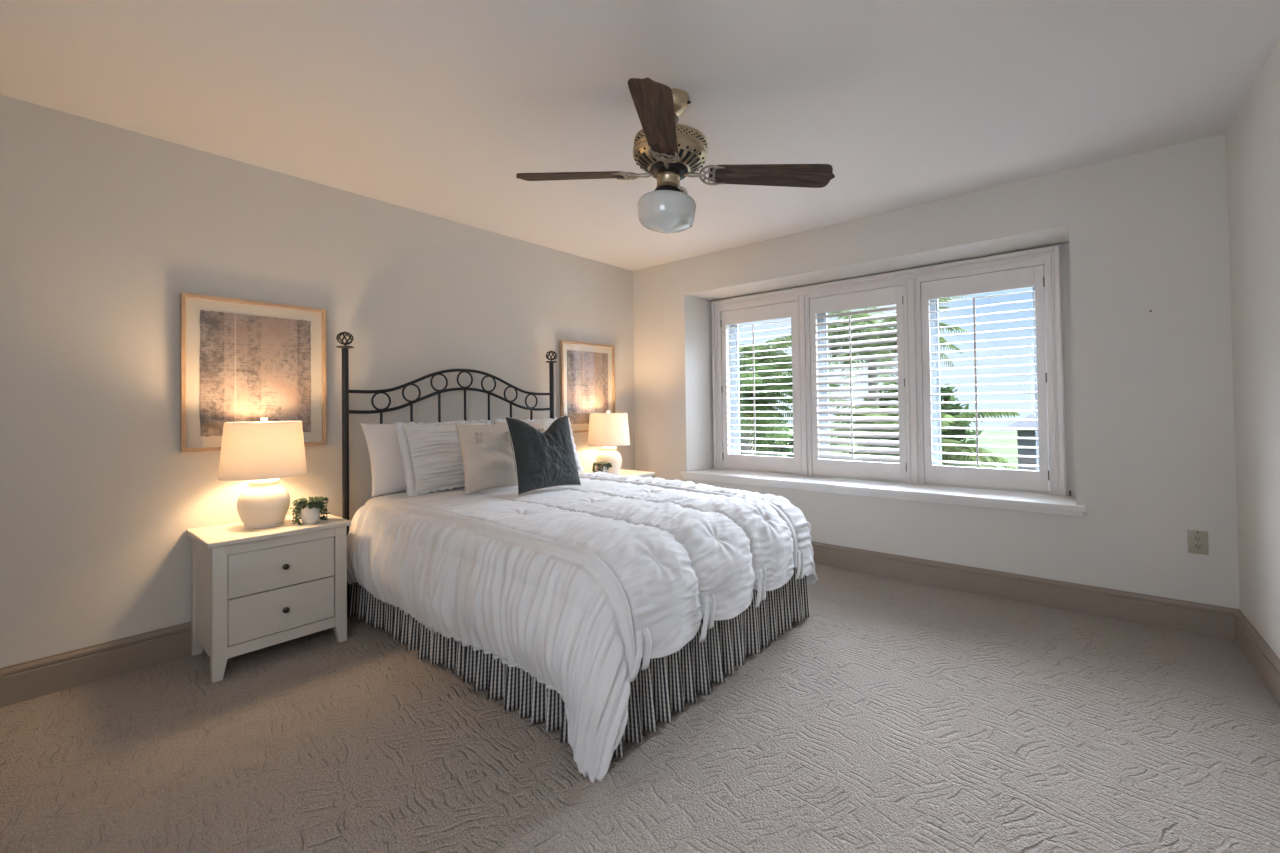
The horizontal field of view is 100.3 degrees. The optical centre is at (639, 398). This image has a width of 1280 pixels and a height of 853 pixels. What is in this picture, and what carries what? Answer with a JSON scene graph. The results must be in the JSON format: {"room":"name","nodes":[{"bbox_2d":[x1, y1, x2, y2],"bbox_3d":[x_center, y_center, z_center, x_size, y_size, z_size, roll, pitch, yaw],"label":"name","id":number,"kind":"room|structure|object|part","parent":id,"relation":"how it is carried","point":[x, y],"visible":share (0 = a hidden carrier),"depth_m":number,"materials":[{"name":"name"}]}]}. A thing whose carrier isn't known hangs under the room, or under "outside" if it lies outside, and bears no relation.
{"room":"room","nodes":[
{"label":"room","id":0,"kind":"room"},
{"bbox_2d":[300,505,320,523],"bbox_3d":[-1.641,0.572,2.661,0.087,0.092,0.087,-1,-1,41],"label":"pot","id":1,"kind":"object","parent":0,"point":[308,516],"depth_m":2.63,"materials":[{"name":"white ceramic"}]},
{"bbox_2d":[0,94,634,667],"bbox_3d":[-1.687,0.003,3.255,0.150,2.440,4.850,-1,-1,41],"label":"wall","id":2,"kind":"structure","parent":0,"point":[104,227],"depth_m":2.51,"materials":[{"name":"paint"}]},
{"bbox_2d":[0,584,350,707],"bbox_3d":[-1.559,1.146,3.239,0.020,0.151,4.700,-1,-1,41],"label":"baseboard","id":3,"kind":"structure","parent":2,"relation":"attached to","point":[20,682],"depth_m":2.29,"materials":[{"name":"beige paint"}]},
{"bbox_2d":[180,292,326,451],"bbox_3d":[-1.978,-0.124,2.774,0.034,0.758,0.626,-1,-1,41],"label":"framed print","id":4,"kind":"object","parent":2,"relation":"attached to","point":[241,360],"visible":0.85,"depth_m":2.73,"materials":[{"name":"beige paper"}]},
{"bbox_2d":[559,340,615,432],"bbox_3d":[-0.438,-0.096,4.573,0.034,0.758,0.626,-1,-1,41],"label":"framed print","id":5,"kind":"object","parent":2,"relation":"attached to","point":[587,370],"visible":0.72,"depth_m":4.54,"materials":[{"name":"brown paper"}]},
{"bbox_2d":[0,563,1279,852],"bbox_3d":[-0.116,1.243,1.905,4.243,0.120,4.850,-1,-1,41],"label":"floor","id":6,"kind":"structure","parent":0,"point":[898,715],"depth_m":1.77,"materials":[{"name":"carpet"}]},
{"bbox_2d":[186,513,350,682],"bbox_3d":[-1.805,0.917,2.615,0.456,0.596,0.574,-1,-1,41],"label":"nightstand","id":7,"kind":"object","parent":6,"relation":"on","point":[252,589],"visible":0.96,"depth_m":2.46,"materials":[{"name":"beige paint"}]},
{"bbox_3d":[-2.113,0.931,2.560,0.045,0.573,0.052,-1,-1,41],"label":"leg","id":8,"kind":"part","parent":7,"relation":"part of","materials":[{"name":"beige paint"}]},
{"bbox_3d":[-1.822,0.924,2.311,0.045,0.573,0.052,-1,-1,41],"label":"leg","id":9,"kind":"part","parent":7,"relation":"part of","materials":[{"name":"beige paint"}]},
{"bbox_2d":[218,416,306,528],"bbox_3d":[-1.839,0.352,2.613,0.356,0.535,0.356,-1,-1,41],"label":"table lamp","id":10,"kind":"object","parent":7,"relation":"on","point":[262,453],"visible":1,"depth_m":2.51,"materials":[{"name":"beige ceramic"}]},
{"bbox_3d":[-1.840,0.245,2.615,0.356,0.262,0.356,-1,-1,41],"label":"lamp shade","id":11,"kind":"part","parent":10,"relation":"part of","materials":[{"name":"white fabric"}]},
{"bbox_3d":[-1.669,0.978,2.498,0.044,0.197,0.425,-1,-1,41],"label":"drawer","id":12,"kind":"part","parent":7,"relation":"part of","materials":[{"name":"beige paint"}]},
{"bbox_3d":[-1.671,0.779,2.501,0.044,0.190,0.425,-1,-1,41],"label":"drawer","id":13,"kind":"part","parent":7,"relation":"part of","materials":[{"name":"beige paint"}]},
{"bbox_3d":[-1.644,0.779,2.478,0.028,0.027,0.027,-1,-1,41],"label":"knob","id":14,"kind":"part","parent":7,"relation":"part of","materials":[{"name":"brown metal"}]},
{"bbox_3d":[-1.642,0.978,2.475,0.028,0.027,0.027,-1,-1,41],"label":"knob","id":15,"kind":"part","parent":7,"relation":"part of","materials":[{"name":"brown metal"}]},
{"bbox_2d":[290,496,329,524],"bbox_3d":[-1.639,0.555,2.660,0.163,0.124,0.162,-1,-1,41],"label":"potted succulent","id":16,"kind":"object","parent":7,"relation":"on","point":[310,510],"visible":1,"depth_m":2.63,"materials":[{"name":"green plant"}]},
{"bbox_3d":[-1.508,0.926,2.679,0.045,0.573,0.052,-1,-1,41],"label":"leg","id":17,"kind":"part","parent":7,"relation":"part of","materials":[{"name":"beige paint"}]},
{"bbox_2d":[336,331,556,615],"bbox_3d":[-0.450,0.402,2.982,1.991,1.603,1.613,-1,-1,41],"label":"headboard","id":18,"kind":"object","parent":6,"relation":"on","point":[345,349],"visible":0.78,"depth_m":3.25,"materials":[{"name":"black metal"}]},
{"bbox_3d":[-1.665,0.460,3.021,0.092,1.519,0.092,-1,-1,41],"label":"post","id":19,"kind":"part","parent":18,"relation":"part of","materials":[{"name":"black metal"}]},
{"bbox_3d":[-1.179,0.006,3.601,0.019,0.166,1.511,-1,-1,41],"label":"rail","id":20,"kind":"part","parent":18,"relation":"part of","materials":[{"name":"black metal"}]},
{"bbox_3d":[-1.181,-0.115,3.603,0.019,0.174,1.510,-1,-1,41],"label":"rail","id":21,"kind":"part","parent":18,"relation":"part of","materials":[{"name":"black metal"}]},
{"bbox_3d":[-0.683,0.465,4.167,0.092,1.519,0.092,-1,-1,41],"label":"post","id":22,"kind":"part","parent":18,"relation":"part of","materials":[{"name":"black metal"}]},
{"bbox_2d":[348,567,809,756],"bbox_3d":[-0.312,0.999,2.943,1.988,0.401,1.690,-1,-1,41],"label":"bed skirt","id":23,"kind":"object","parent":18,"relation":"hanging from","point":[669,682],"visible":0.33,"depth_m":2.18,"materials":[{"name":"grey fabric"}]},
{"bbox_2d":[347,471,817,782],"bbox_3d":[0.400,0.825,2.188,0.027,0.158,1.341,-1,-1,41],"label":"comforter","id":24,"kind":"object","parent":18,"relation":"on","point":[570,587],"visible":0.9,"depth_m":2.11,"materials":[{"name":"white fabric"}]},
{"bbox_2d":[361,420,464,496],"bbox_3d":[-1.316,0.341,3.232,0.204,0.407,0.665,-1,-1,41],"label":"bed pillow","id":25,"kind":"object","parent":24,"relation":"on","point":[386,458],"visible":0.3,"depth_m":3.02,"materials":[{"name":"white fabric"}]},
{"bbox_2d":[393,419,490,496],"bbox_3d":[-1.123,0.335,3.209,0.210,0.413,0.650,-1,-1,41],"label":"pillow sham","id":26,"kind":"object","parent":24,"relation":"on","point":[431,453],"visible":0.66,"depth_m":3.05,"materials":[{"name":"white fabric"}]},
{"bbox_2d":[455,423,516,494],"bbox_3d":[-0.854,0.330,3.087,0.191,0.393,0.408,-1,-1,41],"label":"throw cushion","id":27,"kind":"object","parent":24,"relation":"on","point":[486,450],"visible":0.81,"depth_m":3.01,"materials":[{"name":"beige fabric"}]},
{"bbox_2d":[494,419,545,486],"bbox_3d":[-0.720,0.332,3.380,0.173,0.393,0.400,-1,-1,41],"label":"throw cushion","id":28,"kind":"object","parent":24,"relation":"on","point":[540,425],"visible":0.09,"depth_m":3.46,"materials":[{"name":"beige fabric"}]},
{"bbox_2d":[495,417,583,472],"bbox_3d":[-0.688,0.337,3.724,0.221,0.413,0.650,-1,-1,41],"label":"pillow sham","id":29,"kind":"object","parent":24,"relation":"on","point":[547,422],"visible":0.04,"depth_m":3.90,"materials":[{"name":"white fabric"}]},
{"bbox_2d":[525,421,552,428],"bbox_3d":[-0.687,0.337,3.722,0.160,0.395,0.550,-29,-19,38],"label":"cushion","id":30,"kind":"object","parent":29,"relation":"on","point":[548,423],"depth_m":3.78,"materials":[{"name":"white fabric"}]},
{"bbox_2d":[505,415,580,494],"bbox_3d":[-0.547,0.310,3.080,0.185,0.424,0.467,-2,-1,42],"label":"throw cushion","id":31,"kind":"object","parent":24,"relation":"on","point":[546,459],"visible":1,"depth_m":2.98,"materials":[{"name":"grey fabric"}]},
{"bbox_2d":[590,469,654,476],"bbox_3d":[-0.224,0.925,4.461,0.456,0.596,0.574,-1,-1,41],"label":"nightstand","id":32,"kind":"object","parent":6,"relation":"on","point":[622,472],"visible":0.05,"depth_m":4.50,"materials":[{"name":"beige paint"}]},
{"bbox_2d":[592,461,611,472],"bbox_3d":[-0.299,0.562,4.227,0.163,0.124,0.162,-1,-1,-5],"label":"potted succulent","id":33,"kind":"object","parent":32,"relation":"on","point":[601,466],"visible":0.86,"depth_m":4.19,"materials":[{"name":"green plant"}]},
{"bbox_2d":[588,410,629,474],"bbox_3d":[-0.259,0.360,4.451,0.356,0.535,0.356,-1,-1,41],"label":"table lamp","id":34,"kind":"object","parent":32,"relation":"on","point":[608,429],"visible":0.93,"depth_m":4.33,"materials":[{"name":"beige ceramic"}]},
{"bbox_3d":[-0.260,0.253,4.452,0.356,0.262,0.356,-1,-1,41],"label":"lamp shade","id":35,"kind":"part","parent":34,"relation":"part of","materials":[{"name":"white fabric"}]},
{"bbox_2d":[0,0,1279,270],"bbox_3d":[0.030,-1.316,2.153,4.243,0.120,5.400,-1,-1,41],"label":"ceiling","id":36,"kind":"structure","parent":0,"point":[432,107],"depth_m":2.16,"materials":[{"name":"white paint"}]},
{"bbox_2d":[516,77,834,233],"bbox_3d":[0.119,-0.982,2.227,0.989,0.581,0.990,0,-1,-37],"label":"ceiling fan","id":37,"kind":"object","parent":36,"relation":"hanging from","point":[669,151],"visible":1,"depth_m":2.14,"materials":[{"name":"brown wood"}]},
{"bbox_3d":[-0.291,-0.954,2.286,0.500,0.006,0.140,2,12,8],"label":"blade","id":38,"kind":"part","parent":37,"relation":"part of","materials":[{"name":"brown wood"}]},
{"bbox_3d":[0.059,-0.939,1.814,0.140,0.006,0.500,17,2,8],"label":"blade","id":39,"kind":"part","parent":37,"relation":"part of","materials":[{"name":"brown wood"}]},
{"bbox_3d":[0.110,-0.770,2.223,0.245,0.158,0.245,3,-1,41],"label":"globe","id":40,"kind":"part","parent":37,"relation":"part of","materials":[{"name":"white glass"}]},
{"bbox_3d":[0.122,-0.976,2.226,0.296,0.049,0.296,3,-1,41],"label":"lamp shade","id":41,"kind":"part","parent":37,"relation":"part of","materials":[{"name":"gold metal"}]},
{"bbox_3d":[0.530,-0.905,2.164,0.500,0.006,0.140,5,-14,8],"label":"blade","id":42,"kind":"part","parent":37,"relation":"part of","materials":[{"name":"brown wood"}]},
{"bbox_2d":[633,133,1239,608],"bbox_3d":[1.577,-0.027,4.016,4.119,2.440,0.550,-1,-1,41],"label":"wall","id":43,"kind":"structure","parent":0,"point":[1149,400],"depth_m":2.91,"materials":[{"name":"paint"}]},
{"bbox_2d":[730,324,740,453],"bbox_3d":[1.119,-0.091,4.691,0.718,1.400,0.050,-1,-1,41],"label":"window","id":44,"kind":"structure","parent":43,"relation":"in","point":[732,330],"depth_m":4.88,"materials":[{"name":"white paint"}]},
{"bbox_2d":[720,301,798,472],"bbox_3d":[1.012,-0.091,4.571,0.718,1.394,0.074,-1,-1,41],"label":"plantation shutter","id":45,"kind":"object","parent":43,"relation":"attached to","point":[788,309],"visible":0.98,"depth_m":4.55,"materials":[{"name":"white paint"}]},
{"bbox_3d":[0.977,-0.085,4.563,0.012,1.105,0.017,-1,-1,41],"label":"tilt rod","id":46,"kind":"part","parent":45,"relation":"part of","materials":[{"name":"white paint"}]},
{"bbox_2d":[817,313,829,458],"bbox_3d":[1.736,-0.107,4.162,0.696,1.400,0.050,-1,-1,41],"label":"window","id":47,"kind":"structure","parent":43,"relation":"in","point":[822,319],"depth_m":4.34,"materials":[{"name":"white paint"}]},
{"bbox_2d":[810,285,906,480],"bbox_3d":[1.632,-0.107,4.037,0.696,1.394,0.069,-1,-1,41],"label":"plantation shutter","id":48,"kind":"object","parent":43,"relation":"attached to","point":[891,295],"visible":1,"depth_m":4.02,"materials":[{"name":"white paint"}]},
{"bbox_3d":[1.595,-0.101,4.034,0.012,1.105,0.017,-1,-1,41],"label":"tilt rod","id":49,"kind":"part","parent":48,"relation":"part of","materials":[{"name":"white paint"}]},
{"bbox_2d":[681,469,1085,516],"bbox_3d":[1.506,0.640,3.914,2.711,0.060,0.380,-1,-1,41],"label":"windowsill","id":50,"kind":"structure","parent":43,"relation":"attached to","point":[987,498],"depth_m":3.54,"materials":[{"name":"white paint"}]},
{"bbox_2d":[711,245,1066,495],"bbox_3d":[1.615,-0.149,4.044,2.497,1.520,0.048,-1,-1,41],"label":"trim","id":51,"kind":"structure","parent":43,"relation":"attached to","point":[911,280],"depth_m":3.75,"materials":[{"name":"white paint"}]},
{"bbox_2d":[930,287,1049,488],"bbox_3d":[2.348,-0.122,3.638,0.694,1.400,0.050,-1,-1,41],"label":"window","id":52,"kind":"structure","parent":43,"relation":"in","point":[933,307],"depth_m":3.81,"materials":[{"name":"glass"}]},
{"bbox_2d":[921,265,1048,490],"bbox_3d":[2.246,-0.123,3.514,0.694,1.394,0.074,-1,-1,41],"label":"plantation shutter","id":53,"kind":"object","parent":52,"relation":"attached to","point":[1033,276],"visible":1,"depth_m":3.48,"materials":[{"name":"white paint"}]},
{"bbox_3d":[2.207,-0.117,3.510,0.012,1.105,0.017,-1,-1,41],"label":"tilt rod","id":54,"kind":"part","parent":53,"relation":"part of","materials":[{"name":"white paint"}]},
{"bbox_2d":[811,541,1237,640],"bbox_3d":[1.406,1.117,3.782,3.819,0.151,0.020,-1,-1,41],"label":"baseboard","id":55,"kind":"structure","parent":43,"relation":"attached to","point":[1215,621],"depth_m":3.01,"materials":[{"name":"beige paint"}]},
{"bbox_2d":[1187,530,1208,554],"bbox_3d":[2.754,0.708,2.637,0.072,0.115,0.009,-1,-1,41],"label":"wall outlet","id":56,"kind":"object","parent":43,"relation":"attached to","point":[1197,541],"visible":1,"depth_m":2.63,"materials":[{"name":"beige plastic"}]},
{"bbox_2d":[1193,536,1202,540],"bbox_3d":[2.752,0.689,2.635,0.033,0.025,0.003,-1,-1,41],"label":"socket","id":57,"kind":"object","parent":56,"relation":"attached to","point":[1195,538],"depth_m":2.63,"materials":[{"name":"beige plastic"}]},
{"bbox_2d":[1193,543,1202,548],"bbox_3d":[2.752,0.728,2.634,0.033,0.025,0.003,-1,-1,41],"label":"socket","id":58,"kind":"object","parent":56,"relation":"attached to","point":[1195,545],"depth_m":2.63,"materials":[{"name":"beige plastic"}]},
{"bbox_2d":[1226,38,1279,658],"bbox_3d":[1.424,-0.076,0.691,0.150,2.440,4.706,-1,-1,39],"label":"wall","id":59,"kind":"structure","parent":0,"point":[1253,135],"depth_m":2.22,"materials":[{"name":"paint"}]},
{"bbox_2d":[1235,609,1279,705],"bbox_3d":[1.374,1.070,0.729,0.020,0.151,4.702,-1,-1,39],"label":"baseboard","id":60,"kind":"structure","parent":59,"relation":"attached to","point":[1263,659],"depth_m":2.22,"materials":[{"name":"beige paint"}]},
{"label":"outside","id":61,"kind":"structure","parent":0,"visible":0},
{"bbox_2d":[756,427,1017,468],"bbox_3d":[29.593,4.532,39.545,120.000,0.300,89.000,-1,-1,41],"label":"lawn","id":62,"kind":"structure","parent":61,"point":[981,441],"depth_m":54.82,"materials":[{"name":"green plant"}]},
{"bbox_2d":[740,414,793,456],"bbox_3d":[3.018,2.216,13.806,3.466,4.241,2.454,-1,-1,41],"label":"bush","id":63,"kind":"object","parent":62,"relation":"on","point":[775,449],"visible":0.07,"depth_m":13.07,"materials":[{"name":"green plant"}]},
{"bbox_2d":[739,335,831,449],"bbox_3d":[4.257,1.059,18.000,4.466,6.631,4.392,-1,-1,41],"label":"palm tree","id":64,"kind":"object","parent":62,"relation":"on","point":[779,345],"visible":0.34,"depth_m":16.92,"materials":[{"name":"green plant"}]},
{"bbox_2d":[739,356,840,455],"bbox_3d":[2.126,1.621,10.765,3.587,5.340,3.717,-1,-1,41],"label":"tree","id":65,"kind":"object","parent":62,"relation":"on","point":[774,366],"visible":0.3,"depth_m":10.28,"materials":[{"name":"green plant"}]},
{"bbox_2d":[786,296,968,439],"bbox_3d":[6.141,0.830,13.805,4.288,6.913,4.384,-1,-1,21],"label":"palm tree","id":66,"kind":"object","parent":62,"relation":"on","point":[889,320],"visible":0.37,"depth_m":13.39,"materials":[{"name":"green plant"}]},
{"bbox_2d":[861,375,982,444],"bbox_3d":[11.856,1.593,22.750,4.887,5.535,3.889,-1,-1,41],"label":"bush","id":67,"kind":"object","parent":62,"relation":"on","point":[947,398],"visible":0.11,"depth_m":21.39,"materials":[{"name":"green plant"}]},
{"bbox_2d":[829,399,1019,469],"bbox_3d":[4.005,2.095,7.699,2.797,4.251,2.503,-1,-1,18],"label":"palm tree","id":68,"kind":"object","parent":62,"relation":"on","point":[955,449],"visible":0.22,"depth_m":7.31,"materials":[{"name":"green plant"}]},
{"bbox_2d":[1005,413,1035,470],"bbox_3d":[21.480,1.868,22.149,10.000,4.700,7.000,-1,-1,41],"label":"house","id":69,"kind":"structure","parent":62,"relation":"on","point":[1019,424],"depth_m":22.59,"materials":[{"name":"grey paint"}]}
]}

